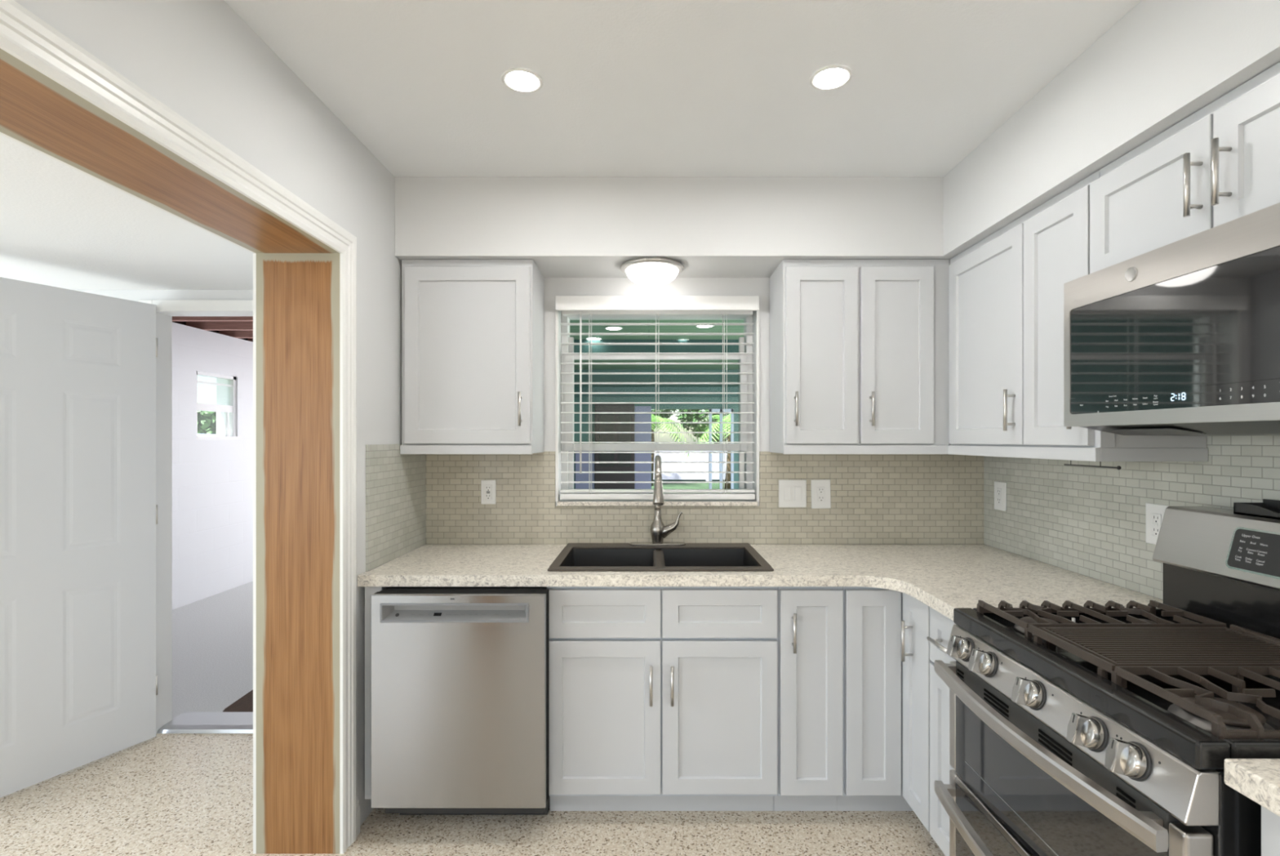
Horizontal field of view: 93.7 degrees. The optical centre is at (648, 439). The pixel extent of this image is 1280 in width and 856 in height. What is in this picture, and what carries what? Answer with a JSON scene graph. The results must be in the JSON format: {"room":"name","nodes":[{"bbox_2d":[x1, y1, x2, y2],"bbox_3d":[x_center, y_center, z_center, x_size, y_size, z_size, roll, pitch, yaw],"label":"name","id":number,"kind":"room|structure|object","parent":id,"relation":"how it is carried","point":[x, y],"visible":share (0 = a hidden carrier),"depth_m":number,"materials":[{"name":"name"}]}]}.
{"room":"kitchen","nodes":[
{"label":"kitchen","id":0,"kind":"room"},
{"bbox_2d":[0,134,253,289],"bbox_3d":[-2.965,-0.755,0.175,3.271,0.090,5.650,0,0,0],"label":"ceiling","id":1,"kind":"structure","parent":0,"point":[62,226],"depth_m":2.14,"materials":[{"name":"paint"}]},
{"bbox_2d":[74,289,253,301],"bbox_3d":[-2.965,0.300,2.897,3.271,2.200,0.105,0,0,0],"label":"wall","id":2,"kind":"structure","parent":0,"point":[131,295],"depth_m":2.85,"materials":[{"name":"paint"}]},
{"bbox_2d":[0,276,158,796],"bbox_3d":[-2.511,0.379,2.450,0.171,2.018,0.824,0,0,19],"label":"door","id":3,"kind":"structure","parent":2,"relation":"in","point":[79,509],"depth_m":2.53,"materials":[{"name":"paint"}]},
{"bbox_2d":[138,299,253,733],"bbox_3d":[-1.907,0.370,2.890,1.004,2.060,0.119,0,0,0],"label":"trim","id":4,"kind":"structure","parent":2,"relation":"attached to","point":[166,309],"depth_m":2.90,"materials":[{"name":"paint"}]},
{"bbox_2d":[157,711,253,733],"bbox_3d":[-1.902,1.387,2.946,0.882,0.026,0.168,0,0,0],"label":"threshold","id":5,"kind":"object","parent":2,"relation":"attached to","point":[186,722],"depth_m":2.91,"materials":[{"name":"silver metal"}]},
{"bbox_2d":[172,320,247,340],"bbox_3d":[-2.925,-1.010,5.476,2.990,0.419,5.449,0,0,0],"label":"ceiling","id":6,"kind":"structure","parent":0,"point":[184,322],"depth_m":5.54,"materials":[{"name":"brown wood"}]},
{"bbox_2d":[172,321,253,609],"bbox_3d":[-4.020,0.217,5.476,0.200,2.366,5.049,0,0,0],"label":"wall","id":7,"kind":"structure","parent":0,"point":[212,479],"depth_m":5.35,"materials":[{"name":"white paint"}]},
{"bbox_2d":[172,315,253,320],"bbox_3d":[-2.811,-1.036,4.891,2.518,0.139,0.042,0,0,0],"label":"rafter","id":8,"kind":"object","parent":7,"relation":"on","point":[174,317],"visible":0.02,"depth_m":4.87,"materials":[{"name":"wood"}]},
{"bbox_2d":[196,370,237,439],"bbox_3d":[-3.950,-0.299,5.460,0.060,0.598,0.520,0,0,0],"label":"window","id":9,"kind":"structure","parent":7,"relation":"in","point":[229,410],"depth_m":5.61,"materials":[{"name":"plastic"}]},
{"bbox_2d":[186,320,253,329],"bbox_3d":[-2.811,-1.036,5.296,2.518,0.139,0.042,0,0,0],"label":"rafter","id":10,"kind":"object","parent":7,"relation":"on","point":[204,325],"visible":0.04,"depth_m":5.28,"materials":[{"name":"brown wood"}]},
{"bbox_2d":[218,329,253,337],"bbox_3d":[-2.811,-1.036,5.701,2.518,0.139,0.042,0,0,0],"label":"rafter","id":11,"kind":"object","parent":7,"relation":"on","point":[234,333],"visible":0.04,"depth_m":5.68,"materials":[{"name":"brown wood"}]},
{"bbox_2d":[13,0,417,826],"bbox_3d":[-1.187,0.160,0.125,0.284,2.480,5.350,0,0,0],"label":"wall","id":12,"kind":"structure","parent":0,"point":[199,59],"depth_m":1.72,"materials":[{"name":"paint"}]},
{"bbox_2d":[0,132,256,853],"bbox_3d":[-1.339,0.345,0.840,0.021,2.110,2.540,0,0,0],"label":"trim","id":13,"kind":"structure","parent":12,"relation":"attached to","point":[1,133],"depth_m":2.03,"materials":[{"name":"paint"}]},
{"bbox_2d":[0,48,338,253],"bbox_3d":[-1.187,-0.639,0.840,0.284,0.018,2.380,0,0,0],"label":"door frame header","id":14,"kind":"structure","parent":12,"relation":"attached to","point":[37,111],"depth_m":1.36,"materials":[{"name":"brown wood"}]},
{"bbox_2d":[0,0,356,853],"bbox_3d":[-1.034,0.345,0.840,0.021,2.110,2.540,0,0,0],"label":"trim","id":15,"kind":"structure","parent":12,"relation":"attached to","point":[24,35],"depth_m":1.77,"materials":[{"name":"paint"}]},
{"bbox_2d":[256,253,339,853],"bbox_3d":[-1.187,0.376,2.039,0.284,2.048,0.018,0,0,0],"label":"trim","id":16,"kind":"structure","parent":12,"relation":"attached to","point":[298,294],"depth_m":2.03,"materials":[{"name":"brown wood"}]},
{"bbox_2d":[356,795,359,835],"bbox_3d":[-1.037,1.335,2.126,0.016,0.130,0.029,0,0,0],"label":"baseboard","id":17,"kind":"structure","parent":12,"relation":"attached to","point":[357,800],"depth_m":2.13,"materials":[{"name":"paint"}]},
{"bbox_2d":[364,586,385,798],"bbox_3d":[-0.997,0.913,2.185,0.062,0.773,0.030,0,0,0],"label":"filler panel","id":18,"kind":"object","parent":12,"relation":"attached to","point":[369,590],"visible":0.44,"depth_m":2.17,"materials":[{"name":"paint"}]},
{"bbox_2d":[365,444,426,571],"bbox_3d":[-1.041,0.253,2.506,0.008,0.467,0.587,0,0,0],"label":"backsplash","id":19,"kind":"structure","parent":12,"relation":"attached to","point":[396,482],"depth_m":2.42,"materials":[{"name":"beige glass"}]},
{"bbox_2d":[0,581,945,855],"bbox_3d":[-1.416,1.460,2.675,6.368,0.120,10.650,0,0,0],"label":"floor","id":20,"kind":"structure","parent":0,"point":[163,793],"depth_m":2.21,"materials":[{"name":"stone"}]},
{"bbox_2d":[222,688,253,711],"bbox_3d":[-1.830,1.393,3.320,0.760,0.011,0.590,0,0,0],"label":"door mat","id":21,"kind":"object","parent":20,"relation":"on","point":[245,703],"visible":0.1,"depth_m":3.14,"materials":[{"name":"brown fabric"}]},
{"bbox_2d":[370,586,550,813],"bbox_3d":[-0.657,0.967,2.392,0.602,0.866,0.657,0,0,0],"label":"dishwasher","id":22,"kind":"object","parent":20,"relation":"on","point":[460,675],"visible":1,"depth_m":2.07,"materials":[{"name":"silver metal"}]},
{"bbox_2d":[546,586,777,810],"bbox_3d":[0.049,0.964,2.461,0.843,0.871,0.658,0,0,0],"label":"base cabinet","id":23,"kind":"object","parent":20,"relation":"on","point":[662,698],"visible":0.91,"depth_m":2.18,"materials":[{"name":"paint"}]},
{"bbox_2d":[773,586,843,810],"bbox_3d":[0.590,0.964,2.461,0.237,0.871,0.658,0,0,0],"label":"base cabinet","id":24,"kind":"object","parent":20,"relation":"on","point":[810,639],"visible":0.7,"depth_m":2.17,"materials":[{"name":"paint"}]},
{"bbox_2d":[836,586,933,831],"bbox_3d":[1.134,0.964,2.378,0.849,0.871,0.824,0,0,0],"label":"base cabinet","id":25,"kind":"object","parent":20,"relation":"on","point":[886,660],"visible":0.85,"depth_m":2.17,"materials":[{"name":"paint"}]},
{"bbox_2d":[357,543,1163,620],"bbox_3d":[0.258,0.506,2.241,2.603,0.040,1.099,0,0,0],"label":"countertop","id":26,"kind":"structure","parent":25,"relation":"on","point":[944,577],"depth_m":2.17,"materials":[{"name":"beige stone"}]},
{"bbox_2d":[629,454,685,545],"bbox_3d":[0.040,0.273,2.607,0.256,0.408,0.300,0,0,0],"label":"faucet","id":27,"kind":"object","parent":26,"relation":"on","point":[658,530],"visible":1,"depth_m":2.69,"materials":[{"name":"silver metal"}]},
{"bbox_2d":[547,542,773,570],"bbox_3d":[0.044,0.584,2.492,0.836,0.213,0.560,0,0,0],"label":"sink","id":28,"kind":"object","parent":26,"relation":"in","point":[574,556],"visible":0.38,"depth_m":2.67,"materials":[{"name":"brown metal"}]},
{"bbox_2d":[926,606,956,855],"bbox_3d":[1.219,0.964,1.829,0.680,0.871,0.272,0,0,0],"label":"base cabinet","id":29,"kind":"object","parent":20,"relation":"on","point":[940,625],"visible":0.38,"depth_m":1.90,"materials":[{"name":"paint"}]},
{"bbox_2d":[933,506,1279,855],"bbox_3d":[1.155,0.793,1.306,0.780,1.214,0.752,0,0,0],"label":"gas range","id":30,"kind":"object","parent":20,"relation":"on","point":[1075,730],"visible":1,"depth_m":1.28,"materials":[{"name":"silver metal"}]},
{"bbox_2d":[953,607,1279,768],"bbox_3d":[1.146,0.492,1.306,0.588,0.044,0.752,0,0,0],"label":"cooktop","id":31,"kind":"object","parent":30,"relation":"in","point":[1183,738],"depth_m":1.14,"materials":[{"name":"black metal"}]},
{"bbox_2d":[1233,498,1279,519],"bbox_3d":[1.501,0.167,1.300,0.078,0.037,0.400,0,0,0],"label":"tray","id":32,"kind":"object","parent":30,"relation":"on","point":[1268,508],"visible":1,"depth_m":1.47,"materials":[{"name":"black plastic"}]},
{"bbox_2d":[1261,804,1279,855],"bbox_3d":[1.219,0.964,0.302,0.680,0.871,1.205,0,0,0],"label":"base cabinet","id":33,"kind":"object","parent":20,"relation":"on","point":[1270,821],"visible":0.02,"depth_m":0.89,"materials":[{"name":"paint"}]},
{"bbox_2d":[1224,758,1279,815],"bbox_3d":[1.218,0.506,0.309,0.681,0.040,1.218,0,0,0],"label":"countertop","id":34,"kind":"structure","parent":33,"relation":"on","point":[1257,779],"depth_m":0.88,"materials":[{"name":"beige stone"}]},
{"bbox_2d":[573,368,738,488],"bbox_3d":[0.900,0.185,9.060,4.600,2.470,0.120,0,0,0],"label":"wall","id":35,"kind":"structure","parent":0,"point":[584,377],"depth_m":9.00,"materials":[{"name":"teal paint"}]},
{"bbox_2d":[575,405,651,488],"bbox_3d":[-0.532,0.459,8.985,1.135,1.918,0.029,0,0,0],"label":"trim","id":36,"kind":"structure","parent":35,"relation":"attached to","point":[639,417],"depth_m":8.97,"materials":[{"name":"purple paint"}]},
{"bbox_2d":[595,404,634,488],"bbox_3d":[-0.510,0.435,8.972,0.590,1.930,0.055,0,0,0],"label":"door","id":37,"kind":"structure","parent":35,"relation":"in","point":[599,417],"depth_m":8.95,"materials":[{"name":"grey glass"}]},
{"bbox_2d":[708,408,733,488],"bbox_3d":[1.083,0.480,8.965,0.365,1.876,0.050,0,0,0],"label":"sliding door","id":38,"kind":"structure","parent":35,"relation":"in","point":[709,410],"depth_m":8.94,"materials":[{"name":"white metal"}]},
{"bbox_2d":[569,320,743,368],"bbox_3d":[0.950,-1.085,6.062,4.700,0.070,6.115,0,0,0],"label":"ceiling","id":39,"kind":"structure","parent":0,"point":[573,329],"depth_m":5.86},
{"bbox_2d":[585,337,601,339],"bbox_3d":[-0.575,-1.047,6.250,0.170,0.006,0.170,0,0,0],"label":"recessed light","id":40,"kind":"object","parent":39,"relation":"in","point":[593,338],"visible":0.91,"depth_m":6.23,"materials":[{"name":"paint"}]},
{"bbox_2d":[604,326,622,330],"bbox_3d":[-0.332,-1.047,5.665,0.170,0.006,0.170,0,0,0],"label":"recessed light","id":41,"kind":"object","parent":39,"relation":"in","point":[611,328],"visible":1,"depth_m":5.68,"materials":[{"name":"paint"}]},
{"bbox_2d":[573,339,738,396],"bbox_3d":[0.925,-0.835,7.540,4.530,0.430,2.480,0,0,0],"label":"beam","id":42,"kind":"structure","parent":39,"relation":"attached to","point":[584,348],"depth_m":6.30,"materials":[{"name":"teal paint"}]},
{"bbox_2d":[695,325,714,328],"bbox_3d":[0.518,-1.047,5.546,0.170,0.006,0.170,0,0,0],"label":"recessed light","id":43,"kind":"object","parent":39,"relation":"in","point":[700,326],"visible":0.61,"depth_m":5.58,"materials":[{"name":"paint"}]},
{"bbox_2d":[223,0,1141,177],"bbox_3d":[0.219,-1.140,0.175,3.098,0.120,5.650,0,0,0],"label":"ceiling","id":44,"kind":"structure","parent":0,"point":[630,88],"depth_m":1.78,"materials":[{"name":"paint"}]},
{"bbox_2d":[501,67,542,93],"bbox_3d":[-0.380,-1.077,1.804,0.122,0.006,0.122,0,0,0],"label":"recessed light","id":45,"kind":"object","parent":44,"relation":"in","point":[522,80],"visible":1,"depth_m":1.80,"materials":[{"name":"paint"}]},
{"bbox_2d":[809,64,852,90],"bbox_3d":[0.543,-1.077,1.790,0.122,0.006,0.122,0,0,0],"label":"recessed light","id":46,"kind":"object","parent":44,"relation":"in","point":[828,77],"visible":1,"depth_m":1.79,"materials":[{"name":"paint"}]},
{"bbox_2d":[395,0,1279,277],"bbox_3d":[0.262,-0.917,0.125,2.612,0.324,5.348,0,0,0],"label":"soffit","id":47,"kind":"structure","parent":44,"relation":"attached to","point":[1163,62],"depth_m":2.47,"materials":[{"name":"paint"}]},
{"bbox_2d":[619,257,684,286],"bbox_3d":[0.014,-0.711,2.600,0.278,0.088,0.278,0,0,0],"label":"ceiling lamp","id":48,"kind":"object","parent":47,"relation":"attached to","point":[646,271],"visible":1,"depth_m":2.52,"materials":[{"name":"white glass"}]},
{"bbox_2d":[544,277,950,506],"bbox_3d":[0.211,0.160,2.900,3.013,2.480,0.200,0,0,0],"label":"wall","id":49,"kind":"structure","parent":0,"point":[553,286],"depth_m":2.80,"materials":[{"name":"paint"}]},
{"bbox_2d":[400,259,544,453],"bbox_3d":[-0.759,-0.346,2.620,0.548,0.814,0.340,0,0,0],"label":"upper cabinet","id":50,"kind":"object","parent":49,"relation":"attached to","point":[473,331],"visible":1,"depth_m":2.50,"materials":[{"name":"paint"}]},
{"bbox_2d":[561,311,752,493],"bbox_3d":[0.040,-0.171,2.936,0.925,0.918,0.099,0,0,0],"label":"window","id":51,"kind":"structure","parent":49,"relation":"in","point":[566,407],"depth_m":2.89,"materials":[{"name":"plastic"}]},
{"bbox_2d":[555,295,759,499],"bbox_3d":[0.039,-0.189,2.803,0.934,0.938,0.115,0,0,0],"label":"window blind","id":52,"kind":"object","parent":51,"relation":"attached to","point":[580,306],"visible":0.96,"depth_m":2.80,"materials":[{"name":"white plastic"}]},
{"bbox_2d":[555,310,759,501],"bbox_3d":[0.040,-0.156,2.804,0.948,0.888,0.032,0,0,0],"label":"trim","id":53,"kind":"structure","parent":49,"relation":"attached to","point":[557,313],"depth_m":2.79,"materials":[{"name":"paint"}]},
{"bbox_2d":[556,501,757,506],"bbox_3d":[0.040,0.298,2.839,0.930,0.020,0.122,0,0,0],"label":"trim","id":54,"kind":"structure","parent":49,"relation":"attached to","point":[558,503],"depth_m":2.78,"materials":[{"name":"beige stone"}]},
{"bbox_2d":[426,451,983,543],"bbox_3d":[0.262,0.271,2.796,2.597,0.431,0.008,0,0,0],"label":"backsplash","id":55,"kind":"structure","parent":49,"relation":"attached to","point":[876,498],"depth_m":2.79,"materials":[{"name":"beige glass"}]},
{"bbox_2d":[480,480,495,503],"bbox_3d":[-0.745,0.244,2.787,0.068,0.112,0.010,0,0,0],"label":"wall outlet","id":56,"kind":"object","parent":55,"relation":"attached to","point":[487,486],"visible":1,"depth_m":2.79,"materials":[{"name":"white plastic"}]},
{"bbox_2d":[484,484,492,499],"bbox_3d":[-0.745,0.244,2.785,0.034,0.068,0.002,0,0,0],"label":"receptacle","id":57,"kind":"object","parent":56,"relation":"attached to","point":[488,488],"depth_m":2.78,"materials":[{"name":"white plastic"}]},
{"bbox_2d":[778,479,806,506],"bbox_3d":[0.668,0.251,2.786,0.128,0.128,0.012,0,0,0],"label":"light switch","id":58,"kind":"object","parent":55,"relation":"attached to","point":[792,492],"visible":1,"depth_m":2.79,"materials":[{"name":"white plastic"}]},
{"bbox_2d":[810,479,831,508],"bbox_3d":[0.800,0.253,2.787,0.092,0.136,0.010,0,0,0],"label":"wall outlet","id":59,"kind":"object","parent":55,"relation":"attached to","point":[820,488],"visible":1,"depth_m":2.79,"materials":[{"name":"white plastic"}]},
{"bbox_2d":[817,486,825,501],"bbox_3d":[0.800,0.253,2.785,0.035,0.068,0.002,0,0,0],"label":"receptacle","id":60,"kind":"object","parent":59,"relation":"attached to","point":[820,490],"depth_m":2.78,"materials":[{"name":"white plastic"}]},
{"bbox_2d":[769,259,949,453],"bbox_3d":[0.909,-0.346,2.620,0.697,0.814,0.340,0,0,0],"label":"upper cabinet","id":61,"kind":"object","parent":49,"relation":"attached to","point":[860,348],"visible":0.94,"depth_m":2.50,"materials":[{"name":"paint"}]},
{"bbox_3d":[1.643,0.160,0.125,0.150,2.480,5.350,0,0,0],"label":"wall","id":62,"kind":"structure","parent":0,"visible":0},
{"bbox_2d":[947,169,1208,461],"bbox_3d":[1.379,-0.346,2.090,0.358,0.814,0.836,0,0,0],"label":"upper cabinet","id":63,"kind":"object","parent":62,"relation":"attached to","point":[1006,289],"visible":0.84,"depth_m":1.97,"materials":[{"name":"paint"}]},
{"bbox_2d":[1063,460,1121,469],"bbox_3d":[1.400,0.074,1.901,0.012,0.032,0.239,0,0,0],"label":"rod","id":64,"kind":"object","parent":63,"relation":"attached to","point":[1118,467],"visible":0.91,"depth_m":1.87,"materials":[{"name":"silver metal"}]},
{"bbox_2d":[983,435,1279,599],"bbox_3d":[1.564,0.265,0.796,0.008,0.670,3.992,0,0,0],"label":"backsplash","id":65,"kind":"structure","parent":62,"relation":"attached to","point":[1087,521],"depth_m":2.02,"materials":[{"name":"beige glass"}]},
{"bbox_2d":[994,480,1006,511],"bbox_3d":[1.555,0.250,2.658,0.010,0.125,0.085,0,0,0],"label":"wall outlet","id":66,"kind":"object","parent":65,"relation":"attached to","point":[1000,487],"visible":1,"depth_m":2.65,"materials":[{"name":"white plastic"}]},
{"bbox_2d":[996,488,1001,503],"bbox_3d":[1.553,0.250,2.658,0.002,0.068,0.034,0,0,0],"label":"receptacle","id":67,"kind":"object","parent":66,"relation":"attached to","point":[998,490],"depth_m":2.66,"materials":[{"name":"white plastic"}]},
{"bbox_2d":[1146,502,1170,544],"bbox_3d":[1.555,0.260,1.835,0.010,0.125,0.085,0,0,0],"label":"wall outlet","id":68,"kind":"object","parent":65,"relation":"attached to","point":[1154,512],"visible":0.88,"depth_m":1.85,"materials":[{"name":"white plastic"}]},
{"bbox_2d":[1151,512,1161,535],"bbox_3d":[1.553,0.260,1.835,0.002,0.068,0.034,0,0,0],"label":"receptacle","id":69,"kind":"object","parent":68,"relation":"attached to","point":[1156,517],"depth_m":1.83,"materials":[{"name":"white plastic"}]},
{"bbox_2d":[1089,62,1279,273],"bbox_3d":[1.379,-0.596,1.300,0.358,0.315,0.771,0,0,0],"label":"upper cabinet","id":70,"kind":"object","parent":62,"relation":"attached to","point":[1219,165],"visible":0.89,"depth_m":1.35,"materials":[{"name":"paint"}]},
{"bbox_2d":[1063,202,1279,435],"bbox_3d":[1.356,-0.221,1.292,0.406,0.426,0.759,0,0,0],"label":"microwave","id":71,"kind":"object","parent":70,"relation":"attached to","point":[1181,337],"visible":1,"depth_m":1.30,"materials":[{"name":"grey metal"}]},
{"label":"outside","id":72,"kind":"structure","parent":0,"visible":0},
{"bbox_2d":[651,479,724,488],"bbox_3d":[0.000,1.580,27.060,60.000,0.240,35.880,0,0,0],"label":"ground","id":73,"kind":"structure","parent":72,"point":[665,485],"depth_m":19.06,"materials":[{"name":"green plant"}]},
{"bbox_2d":[197,410,216,433],"bbox_3d":[-11.217,0.307,15.225,2.946,2.378,2.949,0,0,0],"label":"tree","id":74,"kind":"object","parent":73,"relation":"on","point":[206,420],"visible":0.06,"depth_m":14.52,"materials":[{"name":"green plant"}]},
{"bbox_2d":[197,433,216,435],"bbox_3d":[-8.575,0.665,12.000,4.250,1.590,1.800,0,0,0],"label":"parked car","id":75,"kind":"object","parent":73,"relation":"on","point":[198,434],"visible":0.02,"depth_m":11.17,"materials":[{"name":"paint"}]},
{"bbox_2d":[651,408,676,429],"bbox_3d":[-0.395,-1.050,31.968,3.939,5.028,4.000,0,0,0],"label":"tree","id":76,"kind":"object","parent":73,"relation":"on","point":[667,415],"visible":0.06,"depth_m":31.39,"materials":[{"name":"green plant"}]},
{"bbox_2d":[651,413,694,485],"bbox_3d":[0.192,0.327,18.932,2.698,2.280,2.716,0,0,-30],"label":"palm","id":77,"kind":"object","parent":73,"relation":"on","point":[653,418],"visible":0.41,"depth_m":18.91,"materials":[{"name":"green plant"}]},
{"bbox_2d":[653,450,726,480],"bbox_3d":[3.800,0.770,21.040,21.600,1.380,0.120,0,0,0],"label":"fence","id":78,"kind":"object","parent":73,"relation":"on","point":[664,456],"visible":0.02,"depth_m":21.02,"materials":[{"name":"white plastic"}]},
{"bbox_2d":[675,408,729,441],"bbox_3d":[2.993,-0.640,27.006,3.652,4.210,3.654,0,0,0],"label":"tree","id":79,"kind":"object","parent":73,"relation":"on","point":[692,417],"visible":0.18,"depth_m":26.54,"materials":[{"name":"green plant"}]},
{"bbox_2d":[684,413,730,488],"bbox_3d":[2.336,0.357,16.972,2.767,2.220,2.982,0,0,0],"label":"palm","id":80,"kind":"object","parent":73,"relation":"on","point":[713,426],"visible":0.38,"depth_m":16.91,"materials":[{"name":"green plant"}]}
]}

